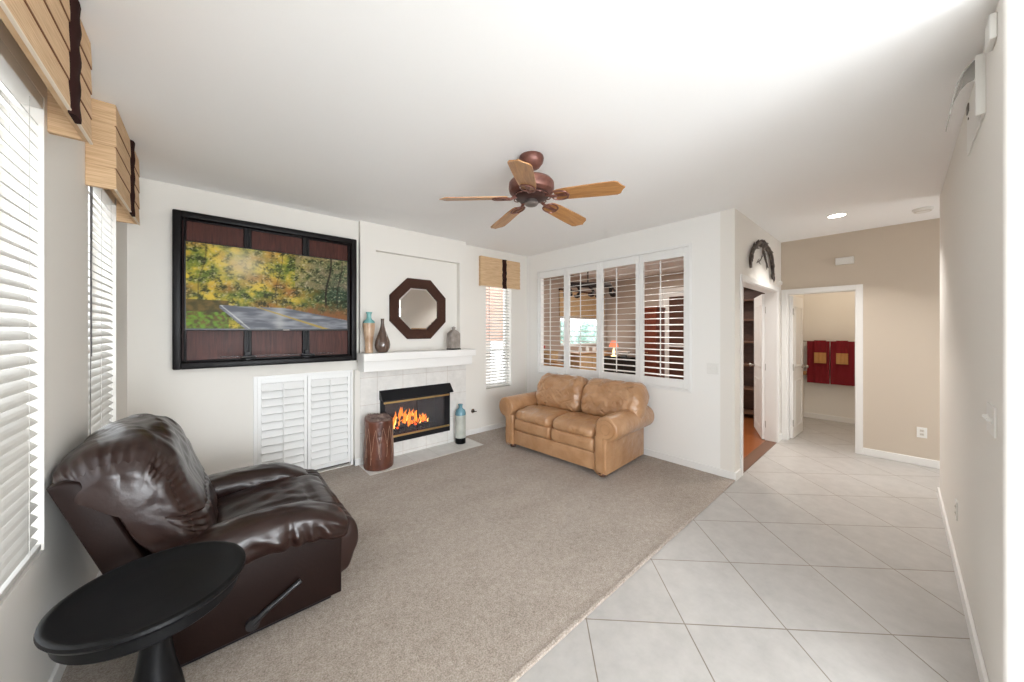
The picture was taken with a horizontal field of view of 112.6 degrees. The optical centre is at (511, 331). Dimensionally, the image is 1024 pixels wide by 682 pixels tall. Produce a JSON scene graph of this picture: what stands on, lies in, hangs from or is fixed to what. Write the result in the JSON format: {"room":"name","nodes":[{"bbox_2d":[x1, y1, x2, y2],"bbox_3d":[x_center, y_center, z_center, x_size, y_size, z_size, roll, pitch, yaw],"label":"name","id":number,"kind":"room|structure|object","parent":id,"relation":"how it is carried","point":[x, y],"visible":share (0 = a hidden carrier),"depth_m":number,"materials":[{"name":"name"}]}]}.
{"room":"living room","nodes":[
{"label":"living room","id":0,"kind":"room"},
{"bbox_2d":[0,18,126,681],"bbox_3d":[-0.729,0.131,-0.043,0.170,2.710,7.500,0,0,-41],"label":"wall","id":1,"kind":"structure","parent":0,"point":[62,565],"depth_m":1.41,"materials":[{"name":"white paint"}]},
{"bbox_2d":[0,38,42,600],"bbox_3d":[-1.587,-0.034,1.013,0.060,1.761,0.798,0,0,-41],"label":"window blind","id":2,"kind":"object","parent":1,"relation":"attached to","point":[18,549],"visible":1,"depth_m":1.20,"materials":[{"name":"grey plastic"}]},
{"bbox_2d":[0,0,92,144],"bbox_3d":[-1.520,-1.004,1.079,0.125,0.437,0.920,0,0,-41],"label":"window valance","id":3,"kind":"object","parent":1,"relation":"attached to","point":[51,34],"visible":1,"depth_m":1.18,"materials":[{"name":"brown wood"}]},
{"bbox_2d":[48,570,101,681],"bbox_3d":[-0.594,1.444,-0.057,0.014,0.085,7.300,0,0,-41],"label":"baseboard","id":4,"kind":"structure","parent":1,"relation":"attached to","point":[59,669],"depth_m":1.43,"materials":[{"name":"white paint"}]},
{"bbox_2d":[88,191,89,345],"bbox_3d":[-2.595,-0.029,2.005,0.050,1.770,0.720,0,0,-41],"label":"window","id":5,"kind":"structure","parent":1,"relation":"in","point":[88,191],"depth_m":2.25,"materials":[{"name":"white paint"}]},
{"bbox_2d":[88,186,115,435],"bbox_3d":[-2.514,0.118,2.075,0.074,2.065,0.698,0,0,-41],"label":"window blind","id":6,"kind":"object","parent":1,"relation":"attached to","point":[99,416],"visible":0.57,"depth_m":2.08,"materials":[{"name":"grey plastic"}]},
{"bbox_2d":[85,98,139,224],"bbox_3d":[-2.438,-0.986,2.117,0.122,0.472,0.810,0,0,-41],"label":"window valance","id":7,"kind":"object","parent":1,"relation":"attached to","point":[112,162],"visible":0.98,"depth_m":1.84,"materials":[{"name":"brown wood"}]},
{"bbox_2d":[127,177,358,474],"bbox_3d":[-2.481,0.131,3.379,1.730,2.710,0.350,0,0,-41],"label":"wall","id":8,"kind":"structure","parent":0,"point":[213,407],"depth_m":2.90,"materials":[{"name":"white paint"}]},
{"bbox_2d":[172,209,356,369],"bbox_3d":[-2.258,-0.343,3.288,1.435,1.321,0.080,0,0,-41],"label":"panel","id":9,"kind":"object","parent":8,"relation":"attached to","point":[190,349],"visible":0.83,"depth_m":3.17,"materials":[{"name":"black wood"}]},
{"bbox_2d":[184,240,347,330],"bbox_3d":[-2.233,-0.374,3.230,1.243,0.736,0.132,0,0,-41],"label":"painting","id":10,"kind":"object","parent":9,"relation":"attached to","point":[227,288],"visible":1,"depth_m":3.10,"materials":[{"name":"glass screen with landscape image"},{"name":"black plastic"}]},
{"bbox_2d":[241,350,314,359],"bbox_3d":[-2.181,0.224,3.221,0.870,0.075,0.158,0,0,-41],"label":"bracket","id":11,"kind":"object","parent":9,"relation":"attached to","point":[306,354],"visible":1,"depth_m":3.10,"materials":[{"name":"grey metal"}]},
{"bbox_2d":[253,370,352,470],"bbox_3d":[-2.197,0.956,3.606,0.875,1.060,0.364,0,0,-41],"label":"shutters","id":12,"kind":"object","parent":8,"relation":"attached to","point":[304,420],"visible":0.75,"depth_m":3.48,"materials":[{"name":"white paint"}]},
{"bbox_2d":[353,370,359,464],"bbox_3d":[-1.720,0.956,3.783,0.055,1.060,0.050,0,0,-41],"label":"trim","id":13,"kind":"structure","parent":8,"relation":"attached to","point":[356,374],"depth_m":3.77,"materials":[{"name":"white paint"}]},
{"bbox_2d":[353,458,359,465],"bbox_3d":[-1.715,1.444,3.777,0.055,0.085,0.065,0,0,-41],"label":"baseboard","id":14,"kind":"structure","parent":8,"relation":"attached to","point":[357,461],"depth_m":3.75,"materials":[{"name":"white paint"}]},
{"bbox_2d":[360,348,465,463],"bbox_3d":[-1.274,0.861,4.370,1.390,1.250,0.360,0,0,-41],"label":"tile","id":15,"kind":"structure","parent":8,"relation":"attached to","point":[371,383],"depth_m":4.19,"materials":[{"name":"white tile"}]},
{"bbox_2d":[379,383,453,442],"bbox_3d":[-1.258,0.994,4.314,0.924,0.625,0.455,0,0,-41],"label":"fireplace","id":16,"kind":"object","parent":15,"relation":"in","point":[419,411],"visible":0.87,"depth_m":4.34,"materials":[{"name":"metal"}]},
{"bbox_2d":[379,383,453,401],"bbox_3d":[-1.141,0.736,4.181,0.924,0.110,0.100,0,0,-41],"label":"hood","id":17,"kind":"object","parent":16,"relation":"attached to","point":[445,388],"depth_m":4.14,"materials":[{"name":"black metal"}]},
{"bbox_2d":[357,349,475,371],"bbox_3d":[-1.091,0.336,4.131,1.428,0.200,0.240,0,0,-41],"label":"mantel shelf","id":18,"kind":"object","parent":8,"relation":"attached to","point":[392,360],"visible":1,"depth_m":3.96,"materials":[{"name":"white paint"}]},
{"bbox_2d":[363,312,374,352],"bbox_3d":[-1.557,0.013,3.720,0.128,0.445,0.128,0,0,-41],"label":"vase","id":19,"kind":"object","parent":18,"relation":"on","point":[368,324],"visible":0.99,"depth_m":3.68,"materials":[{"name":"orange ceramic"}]},
{"bbox_2d":[374,319,389,352],"bbox_3d":[-1.440,0.048,3.797,0.166,0.376,0.166,0,0,-41],"label":"vase","id":20,"kind":"object","parent":18,"relation":"on","point":[382,342],"visible":1,"depth_m":3.75,"materials":[{"name":"brown ceramic"}]},
{"bbox_2d":[447,327,460,349],"bbox_3d":[-0.755,0.087,4.427,0.104,0.298,0.154,0,0,41],"label":"lidded jar","id":21,"kind":"object","parent":18,"relation":"on","point":[453,336],"visible":1,"depth_m":4.38,"materials":[{"name":"grey ceramic"}]},
{"bbox_2d":[359,221,465,352],"bbox_3d":[-1.274,-0.494,4.370,1.390,1.460,0.360,0,0,-41],"label":"wall","id":22,"kind":"structure","parent":0,"point":[388,256],"depth_m":4.17,"materials":[{"name":"white paint"}]},
{"bbox_2d":[389,278,445,338],"bbox_3d":[-1.169,-0.280,4.298,0.752,0.752,0.036,0,0,-41],"label":"octagonal mirror","id":23,"kind":"object","parent":22,"relation":"attached to","point":[417,308],"visible":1,"depth_m":4.28,"materials":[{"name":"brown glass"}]},
{"bbox_2d":[466,245,526,429],"bbox_3d":[-0.232,0.131,5.309,1.415,2.710,0.170,0,0,-41],"label":"wall","id":24,"kind":"structure","parent":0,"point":[483,400],"depth_m":5.04,"materials":[{"name":"white paint"}]},
{"bbox_2d":[466,422,505,435],"bbox_3d":[-0.224,1.444,5.194,1.275,0.085,0.014,0,0,-41],"label":"baseboard","id":25,"kind":"structure","parent":24,"relation":"attached to","point":[502,424],"depth_m":5.04,"materials":[{"name":"white paint"}]},
{"bbox_2d":[486,289,506,385],"bbox_3d":[-0.283,-0.039,5.324,0.500,1.790,0.050,0,0,-41],"label":"window","id":26,"kind":"structure","parent":24,"relation":"attached to","point":[503,289],"depth_m":5.46,"materials":[{"name":"white paint"}]},
{"bbox_2d":[486,286,509,387],"bbox_3d":[-0.227,-0.043,5.261,0.480,1.781,0.070,0,0,-41],"label":"window blind","id":27,"kind":"object","parent":24,"relation":"attached to","point":[489,289],"visible":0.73,"depth_m":5.25,"materials":[{"name":"grey plastic"}]},
{"bbox_2d":[479,256,519,289],"bbox_3d":[-0.172,-0.873,5.206,0.780,0.446,0.062,0,0,-41],"label":"window valance","id":28,"kind":"object","parent":24,"relation":"attached to","point":[493,272],"visible":1,"depth_m":5.17,"materials":[{"name":"beige"}]},
{"bbox_2d":[79,0,997,280],"bbox_3d":[2.213,-1.299,3.085,9.200,0.150,8.300,0,0,-41],"label":"ceiling","id":29,"kind":"structure","parent":0,"point":[789,115],"depth_m":1.85,"materials":[{"name":"white paint"}]},
{"bbox_2d":[439,151,624,228],"bbox_3d":[0.167,-1.051,2.442,1.167,0.347,1.205,0,0,-41],"label":"ceiling fan","id":30,"kind":"object","parent":29,"relation":"hanging from","point":[530,188],"visible":1,"depth_m":2.31,"materials":[{"name":"brown wood"}]},
{"bbox_2d":[570,272,595,297],"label":"chandelier","id":31,"kind":"object","parent":29,"relation":"hanging from","point":[591,285],"depth_m":6.18,"materials":[{"name":"black metal"}]},
{"bbox_2d":[604,282,615,296],"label":"chandelier","id":32,"kind":"object","parent":29,"relation":"hanging from","point":[608,284],"depth_m":6.19,"materials":[{"name":"black metal"}]},
{"bbox_2d":[826,212,847,217],"bbox_3d":[3.417,-1.218,3.594,0.170,0.011,0.170,0,0,-41],"label":"recessed light","id":33,"kind":"object","parent":29,"relation":"in","point":[835,215],"visible":1,"depth_m":3.58,"materials":[{"name":"white plastic"}]},
{"bbox_2d":[828,214,845,217],"bbox_3d":[3.417,-1.216,3.594,0.132,0.005,0.132,0,0,-41],"label":"diffuser","id":34,"kind":"object","parent":33,"relation":"attached to","point":[831,215],"depth_m":3.58,"materials":[{"name":"white"}]},
{"bbox_2d":[912,206,933,213],"bbox_3d":[4.100,-1.206,3.409,0.144,0.035,0.144,0,0,-41],"label":"smoke detector","id":35,"kind":"object","parent":29,"relation":"attached to","point":[920,210],"visible":1,"depth_m":3.38,"materials":[{"name":"white plastic"}]},
{"bbox_2d":[527,212,719,467],"bbox_3d":[1.238,0.131,4.598,0.130,2.710,2.840,0,0,-41],"label":"wall","id":36,"kind":"structure","parent":0,"point":[685,425],"depth_m":3.73,"materials":[{"name":"white paint"}]},
{"bbox_2d":[537,243,691,392],"bbox_3d":[1.201,-0.145,4.590,0.136,1.621,2.327,0,0,-41],"label":"plantation shutters","id":37,"kind":"object","parent":36,"relation":"attached to","point":[684,250],"visible":0.98,"depth_m":4.29,"materials":[{"name":"white paint"}]},
{"bbox_2d":[644,448,734,479],"bbox_3d":[1.227,1.444,4.502,0.014,0.085,2.970,0,0,-41],"label":"baseboard","id":38,"kind":"structure","parent":36,"relation":"attached to","point":[706,468],"depth_m":3.69,"materials":[{"name":"white paint"}]},
{"bbox_2d":[606,271,683,356],"bbox_3d":[3.490,0.131,7.019,0.120,2.710,3.490,0,0,-41],"label":"wall","id":39,"kind":"structure","parent":0,"point":[648,298],"depth_m":7.85,"materials":[{"name":"beige paint"}]},
{"bbox_2d":[544,275,605,366],"bbox_3d":[1.102,0.131,7.319,3.265,2.710,0.120,0,0,-41],"label":"dining window","id":40,"kind":"structure","parent":39,"relation":"in","point":[554,316],"depth_m":7.06,"materials":[{"name":"beige paint"}]},
{"bbox_2d":[560,317,595,345],"bbox_3d":[1.546,0.001,7.711,1.520,0.630,0.050,0,0,-41],"label":"window","id":41,"kind":"structure","parent":40,"relation":"attached to","point":[560,317],"depth_m":7.72,"materials":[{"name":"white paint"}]},
{"bbox_2d":[559,288,604,317],"bbox_3d":[1.596,-0.604,7.647,1.630,0.580,0.041,0,0,-41],"label":"bamboo shade","id":42,"kind":"object","parent":40,"relation":"attached to","point":[576,303],"visible":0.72,"depth_m":7.57,"materials":[{"name":"brown wood"}]},
{"bbox_2d":[659,287,683,305],"bbox_3d":[3.426,0.294,6.955,0.060,2.376,0.860,0,0,-41],"label":"trim","id":43,"kind":"structure","parent":39,"relation":"attached to","point":[677,288],"depth_m":7.15,"materials":[{"name":"white paint"}]},
{"bbox_2d":[664,291,683,379],"bbox_3d":[3.436,0.334,6.951,0.040,2.296,0.680,0,0,-41],"label":"door","id":44,"kind":"structure","parent":39,"relation":"in","point":[673,309],"depth_m":7.05,"materials":[{"name":"white paint"}]},
{"bbox_2d":[359,417,979,681],"bbox_3d":[2.394,1.538,2.879,9.200,0.135,7.750,0,0,-41],"label":"floor","id":45,"kind":"structure","parent":0,"point":[824,561],"depth_m":1.97,"materials":[{"name":"tile"}]},
{"bbox_2d":[363,413,393,471],"bbox_3d":[-1.454,1.187,3.736,0.310,0.573,0.310,0,0,-41],"label":"stool","id":46,"kind":"object","parent":45,"relation":"on","point":[378,455],"visible":1,"depth_m":3.62,"materials":[{"name":"brown wood"}]},
{"bbox_2d":[60,426,734,681],"bbox_3d":[-0.413,1.478,3.050,4.395,0.016,2.978,0,0,-41],"label":"floor","id":47,"kind":"structure","parent":45,"relation":"on","point":[472,564],"depth_m":2.14,"materials":[{"name":"beige carpet"}]},
{"bbox_2d":[33,541,245,681],"bbox_3d":[-1.224,1.170,1.174,0.490,0.608,0.490,0,0,-41],"label":"round side table","id":48,"kind":"object","parent":47,"relation":"on","point":[140,604],"visible":1,"depth_m":1.11,"materials":[{"name":"black paint"}]},
{"bbox_2d":[46,413,357,666],"bbox_3d":[-1.617,0.962,1.952,1.132,1.024,1.054,0,0,-41],"label":"recliner chair","id":49,"kind":"object","parent":47,"relation":"on","point":[137,487],"visible":0.91,"depth_m":1.61,"materials":[{"name":"brown leather"}]},
{"bbox_2d":[52,413,217,552],"bbox_3d":[-1.846,0.765,1.748,0.516,0.630,0.858,0,0,-41],"label":"cushion","id":50,"kind":"object","parent":49,"relation":"on","point":[137,483],"depth_m":1.46,"materials":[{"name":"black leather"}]},
{"bbox_2d":[217,475,340,522],"bbox_3d":[-1.455,1.088,2.094,0.670,0.171,0.595,0,0,-41],"label":"seat cushion","id":51,"kind":"object","parent":49,"relation":"on","point":[237,500],"depth_m":2.13,"materials":[{"name":"black leather"}]},
{"bbox_2d":[499,373,653,476],"bbox_3d":[0.726,1.021,4.175,0.894,0.906,1.691,0,0,-45],"label":"loveseat","id":52,"kind":"object","parent":47,"relation":"on","point":[597,424],"visible":1,"depth_m":3.86,"materials":[{"name":"leather"}]},
{"bbox_2d":[515,419,552,438],"bbox_3d":[0.410,1.165,4.276,0.546,0.153,0.583,0,0,-45],"label":"cushion","id":53,"kind":"object","parent":52,"relation":"on","point":[525,427],"depth_m":4.06,"materials":[{"name":"leather"}]},
{"bbox_2d":[516,405,570,426],"bbox_3d":[0.412,1.037,4.279,0.580,0.158,0.583,0,0,-45],"label":"seat cushion","id":54,"kind":"object","parent":52,"relation":"on","point":[526,415],"depth_m":4.14,"materials":[{"name":"leather"}]},
{"bbox_2d":[536,373,587,411],"bbox_3d":[0.670,0.798,4.518,0.415,0.456,0.735,0,0,-45],"label":"cushion","id":55,"kind":"object","parent":52,"relation":"on","point":[558,391],"depth_m":4.35,"materials":[{"name":"leather"}]},
{"bbox_2d":[551,428,594,451],"bbox_3d":[0.820,1.165,3.865,0.546,0.153,0.583,0,0,-45],"label":"cushion","id":56,"kind":"object","parent":52,"relation":"on","point":[574,440],"depth_m":3.65,"materials":[{"name":"leather"}]},
{"bbox_2d":[553,412,600,437],"bbox_3d":[0.822,1.038,3.867,0.583,0.158,0.583,0,0,-45],"label":"seat cushion","id":57,"kind":"object","parent":52,"relation":"on","point":[567,424],"depth_m":3.73,"materials":[{"name":"leather"}]},
{"bbox_2d":[581,378,648,417],"bbox_3d":[1.196,0.798,3.993,0.413,0.461,0.770,0,0,-45],"label":"cushion","id":58,"kind":"object","parent":52,"relation":"on","point":[600,397],"depth_m":3.85,"materials":[{"name":"leather"}]},
{"bbox_2d":[455,404,465,443],"bbox_3d":[-0.681,1.216,4.513,0.140,0.510,0.140,0,0,-41],"label":"vase","id":59,"kind":"object","parent":45,"relation":"on","point":[460,414],"visible":1,"depth_m":4.46,"materials":[{"name":"white ceramic"}]},
{"bbox_2d":[743,414,764,457],"bbox_3d":[2.606,1.539,6.365,4.070,0.114,3.700,0,0,-41],"label":"floor","id":60,"kind":"structure","parent":0,"point":[752,439],"depth_m":4.81,"materials":[{"name":"brown wood"}]},
{"bbox_2d":[544,362,563,366],"bbox_3d":[0.643,1.042,6.542,0.680,0.881,0.418,0,0,-41],"label":"chest","id":61,"kind":"object","parent":60,"relation":"on","point":[544,362],"visible":0.02,"depth_m":6.47,"materials":[{"name":"brown wood"}]},
{"bbox_2d":[544,351,558,362],"bbox_3d":[0.740,0.493,6.599,0.316,0.215,0.316,0,0,-41],"label":"woven basket","id":62,"kind":"object","parent":61,"relation":"on","point":[545,352],"visible":0.66,"depth_m":6.48,"materials":[{"name":"brown wicker"}]},
{"bbox_2d":[563,351,612,370],"bbox_3d":[1.672,0.962,7.402,1.240,1.041,0.430,0,0,-41],"label":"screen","id":63,"kind":"object","parent":60,"relation":"on","point":[588,354],"visible":0.25,"depth_m":7.01,"materials":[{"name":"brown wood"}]},
{"bbox_2d":[604,355,645,374],"bbox_3d":[2.333,1.006,7.151,0.420,0.951,0.760,0,0,-41],"label":"sideboard","id":64,"kind":"object","parent":60,"relation":"on","point":[612,361],"visible":0.37,"depth_m":6.99,"materials":[{"name":"black paint"}]},
{"bbox_2d":[609,341,618,355],"bbox_3d":[2.171,0.366,7.289,0.200,0.330,0.200,0,0,-41],"label":"table lamp","id":65,"kind":"object","parent":64,"relation":"on","point":[611,344],"visible":0.74,"depth_m":7.24,"materials":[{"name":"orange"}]},
{"bbox_2d":[617,351,629,356],"bbox_3d":[2.301,0.476,7.097,0.290,0.110,0.290,0,0,-41],"label":"bowl","id":66,"kind":"object","parent":64,"relation":"on","point":[628,352],"visible":0.79,"depth_m":7.03,"materials":[{"name":"white ceramic"}]},
{"bbox_2d":[644,307,664,377],"bbox_3d":[2.906,0.494,7.177,0.405,1.976,0.460,0,0,-41],"label":"armoire","id":67,"kind":"object","parent":60,"relation":"on","point":[654,323],"visible":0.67,"depth_m":7.00,"materials":[{"name":"brown wood"}]},
{"bbox_2d":[743,287,764,414],"bbox_3d":[4.103,0.309,5.953,0.350,2.346,1.040,0,0,-41],"label":"bookcase","id":68,"kind":"object","parent":60,"relation":"on","point":[749,295],"visible":0.15,"depth_m":6.06,"materials":[{"name":"brown wood"}]},
{"bbox_2d":[720,208,803,471],"bbox_3d":[3.613,0.131,4.713,3.845,2.710,0.130,0,0,-41],"label":"wall","id":69,"kind":"structure","parent":0,"point":[738,233],"depth_m":3.47,"materials":[{"name":"white paint"}]},
{"bbox_2d":[735,469,740,480],"bbox_3d":[2.272,1.444,3.434,0.169,0.085,0.014,0,0,-41],"label":"baseboard","id":70,"kind":"structure","parent":69,"relation":"attached to","point":[738,472],"depth_m":3.41,"materials":[{"name":"white paint"}]},
{"bbox_2d":[749,294,765,438],"bbox_3d":[3.592,0.483,4.964,0.180,1.982,0.706,0,0,28],"label":"door","id":71,"kind":"structure","parent":69,"relation":"in","point":[759,364],"depth_m":4.84,"materials":[{"name":"white paint"}]},
{"bbox_2d":[740,274,778,476],"bbox_3d":[2.919,0.449,4.091,1.660,2.075,0.146,0,0,-41],"label":"trim","id":72,"kind":"structure","parent":69,"relation":"attached to","point":[771,292],"depth_m":4.56,"materials":[{"name":"white paint"}]},
{"bbox_2d":[743,440,776,472],"bbox_3d":[2.917,1.483,4.093,1.550,0.006,0.120,0,0,-41],"label":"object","id":73,"kind":"structure","parent":69,"relation":"attached to","point":[750,459],"depth_m":4.10,"materials":[{"name":"brown wood"}]},
{"bbox_2d":[749,240,774,281],"bbox_3d":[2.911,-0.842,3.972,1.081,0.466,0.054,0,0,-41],"label":"wall ornament","id":74,"kind":"object","parent":69,"relation":"attached to","point":[762,243],"visible":1,"depth_m":4.00,"materials":[{"name":"metal"}]},
{"bbox_2d":[804,291,854,418],"bbox_3d":[5.543,0.131,5.522,0.120,2.710,2.150,0,0,-41],"label":"wall","id":75,"kind":"structure","parent":0,"point":[827,316],"depth_m":5.71,"materials":[{"name":"white paint"}]},
{"bbox_2d":[804,412,854,423],"bbox_3d":[5.642,1.444,5.309,0.014,0.085,1.700,0,0,-41],"label":"baseboard","id":76,"kind":"structure","parent":75,"relation":"attached to","point":[806,414],"depth_m":5.69,"materials":[{"name":"white paint"}]},
{"bbox_3d":[5.284,0.171,5.674,0.069,0.028,0.737,0,0,-41],"label":"towel bar","id":77,"kind":"object","parent":75,"relation":"attached to","visible":0},
{"bbox_2d":[807,341,829,383],"bbox_3d":[5.148,0.517,5.745,0.030,0.707,0.283,0,0,-41],"label":"bath towel","id":78,"kind":"object","parent":77,"relation":"hanging from","point":[816,372],"visible":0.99,"depth_m":5.75,"materials":[{"name":"red fabric"}]},
{"bbox_2d":[814,340,825,362],"bbox_3d":[5.142,0.341,5.702,0.023,0.380,0.150,0,0,-41],"label":"hand towel","id":79,"kind":"object","parent":77,"relation":"hanging from","point":[819,345],"visible":1,"depth_m":5.70,"materials":[{"name":"red fabric"}]},
{"bbox_2d":[836,341,847,364],"bbox_3d":[5.317,0.341,5.503,0.023,0.380,0.140,0,0,-41],"label":"hand towel","id":80,"kind":"object","parent":77,"relation":"hanging from","point":[841,346],"visible":1,"depth_m":5.50,"materials":[{"name":"red fabric"}]},
{"bbox_2d":[830,341,854,385],"bbox_3d":[5.349,0.517,5.518,0.030,0.707,0.300,0,0,-41],"label":"bath towel","id":81,"kind":"object","parent":77,"relation":"hanging from","point":[840,374],"visible":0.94,"depth_m":5.51,"materials":[{"name":"red fabric"}]},
{"bbox_2d":[781,218,939,460],"bbox_3d":[4.637,0.131,3.763,0.120,2.710,2.910,0,0,-41],"label":"wall","id":82,"kind":"structure","parent":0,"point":[897,267],"depth_m":3.95,"materials":[{"name":"beige paint"}]},
{"bbox_2d":[790,296,807,438],"bbox_3d":[4.082,0.494,4.902,0.606,1.967,0.180,0,0,-39],"label":"door","id":83,"kind":"structure","parent":82,"relation":"in","point":[796,303],"depth_m":4.83,"materials":[{"name":"white paint"}]},
{"bbox_2d":[781,284,862,454],"bbox_3d":[4.018,0.459,4.454,0.136,2.055,0.785,0,0,-41],"label":"door frame","id":84,"kind":"structure","parent":82,"relation":"attached to","point":[785,294],"depth_m":4.39,"materials":[{"name":"white paint"}]},
{"bbox_2d":[835,256,853,264],"bbox_3d":[4.114,-0.872,4.226,0.052,0.085,0.165,0,0,-41],"label":"door chime","id":85,"kind":"object","parent":82,"relation":"attached to","point":[844,260],"visible":1,"depth_m":4.21,"materials":[{"name":"white plastic"}]},
{"bbox_2d":[863,448,939,468],"bbox_3d":[4.891,1.444,3.374,0.014,0.085,1.990,0,0,-41],"label":"baseboard","id":86,"kind":"structure","parent":82,"relation":"attached to","point":[866,451],"depth_m":3.88,"materials":[{"name":"white paint"}]},
{"bbox_2d":[917,427,926,437],"bbox_3d":[4.536,1.121,3.781,0.008,0.115,0.075,0,0,-41],"label":"wall outlet","id":87,"kind":"object","parent":82,"relation":"attached to","point":[921,432],"visible":1,"depth_m":3.78,"materials":[{"name":"white plastic"}]},
{"bbox_2d":[940,0,1023,681],"bbox_3d":[2.825,0.131,2.073,2.840,2.710,0.150,0,0,-41],"label":"wall","id":88,"kind":"structure","parent":0,"point":[982,194],"depth_m":1.39,"materials":[{"name":"white paint"}]},
{"bbox_2d":[955,499,957,520],"bbox_3d":[2.780,1.116,2.139,0.075,0.115,0.008,0,0,-41],"label":"wall outlet","id":89,"kind":"object","parent":88,"relation":"attached to","point":[956,502],"visible":1,"depth_m":2.12,"materials":[{"name":"white plastic"}]},
{"bbox_2d":[937,487,988,681],"bbox_3d":[2.771,1.444,2.135,2.840,0.085,0.014,0,0,-41],"label":"baseboard","id":90,"kind":"structure","parent":88,"relation":"attached to","point":[980,664],"depth_m":1.78,"materials":[{"name":"white paint"}]},
{"bbox_2d":[945,52,985,155],"bbox_3d":[2.149,-1.042,1.638,0.530,0.255,0.092,0,0,-41],"label":"panel","id":91,"kind":"object","parent":88,"relation":"attached to","point":[976,106],"visible":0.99,"depth_m":1.51,"materials":[{"name":"white plastic"}]},
{"bbox_2d":[982,402,996,437],"bbox_3d":[1.854,0.341,1.330,0.165,0.115,0.020,0,0,-41],"label":"light switch","id":92,"kind":"object","parent":88,"relation":"attached to","point":[991,416],"visible":1,"depth_m":1.30,"materials":[{"name":"white plastic"}]},
{"bbox_2d":[985,12,996,52],"bbox_3d":[1.817,-1.131,1.296,0.100,0.095,0.018,0,0,-41],"label":"wall speaker","id":93,"kind":"object","parent":88,"relation":"attached to","point":[991,27],"visible":1,"depth_m":1.27,"materials":[{"name":"white plastic"}]},
{"label":"outside","id":94,"kind":"structure","parent":0,"visible":0},
{"bbox_2d":[491,368,502,382],"bbox_3d":[1.875,1.761,1.654,23.000,0.150,24.000,0,0,-41],"label":"ground","id":95,"kind":"structure","parent":94,"point":[502,368],"depth_m":13.03,"materials":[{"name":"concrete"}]},
{"bbox_2d":[486,287,502,382],"bbox_3d":[-2.276,-0.014,8.627,4.000,3.400,2.450,0,0,-41],"label":"house","id":96,"kind":"structure","parent":95,"relation":"on","point":[493,288],"depth_m":8.65,"materials":[{"name":"white paint"}]},
{"bbox_2d":[560,320,577,343],"bbox_3d":[1.474,0.784,10.117,1.184,2.248,0.992,0,0,-41],"label":"shrub","id":97,"kind":"object","parent":95,"relation":"on","point":[561,323],"visible":0.14,"depth_m":9.84,"materials":[{"name":"green plant"}]},
{"bbox_2d":[576,321,595,343],"bbox_3d":[2.409,0.775,10.935,1.237,2.202,0.954,0,0,-41],"label":"shrub","id":98,"kind":"object","parent":95,"relation":"on","point":[585,326],"visible":0.16,"depth_m":10.63,"materials":[{"name":"green plant"}]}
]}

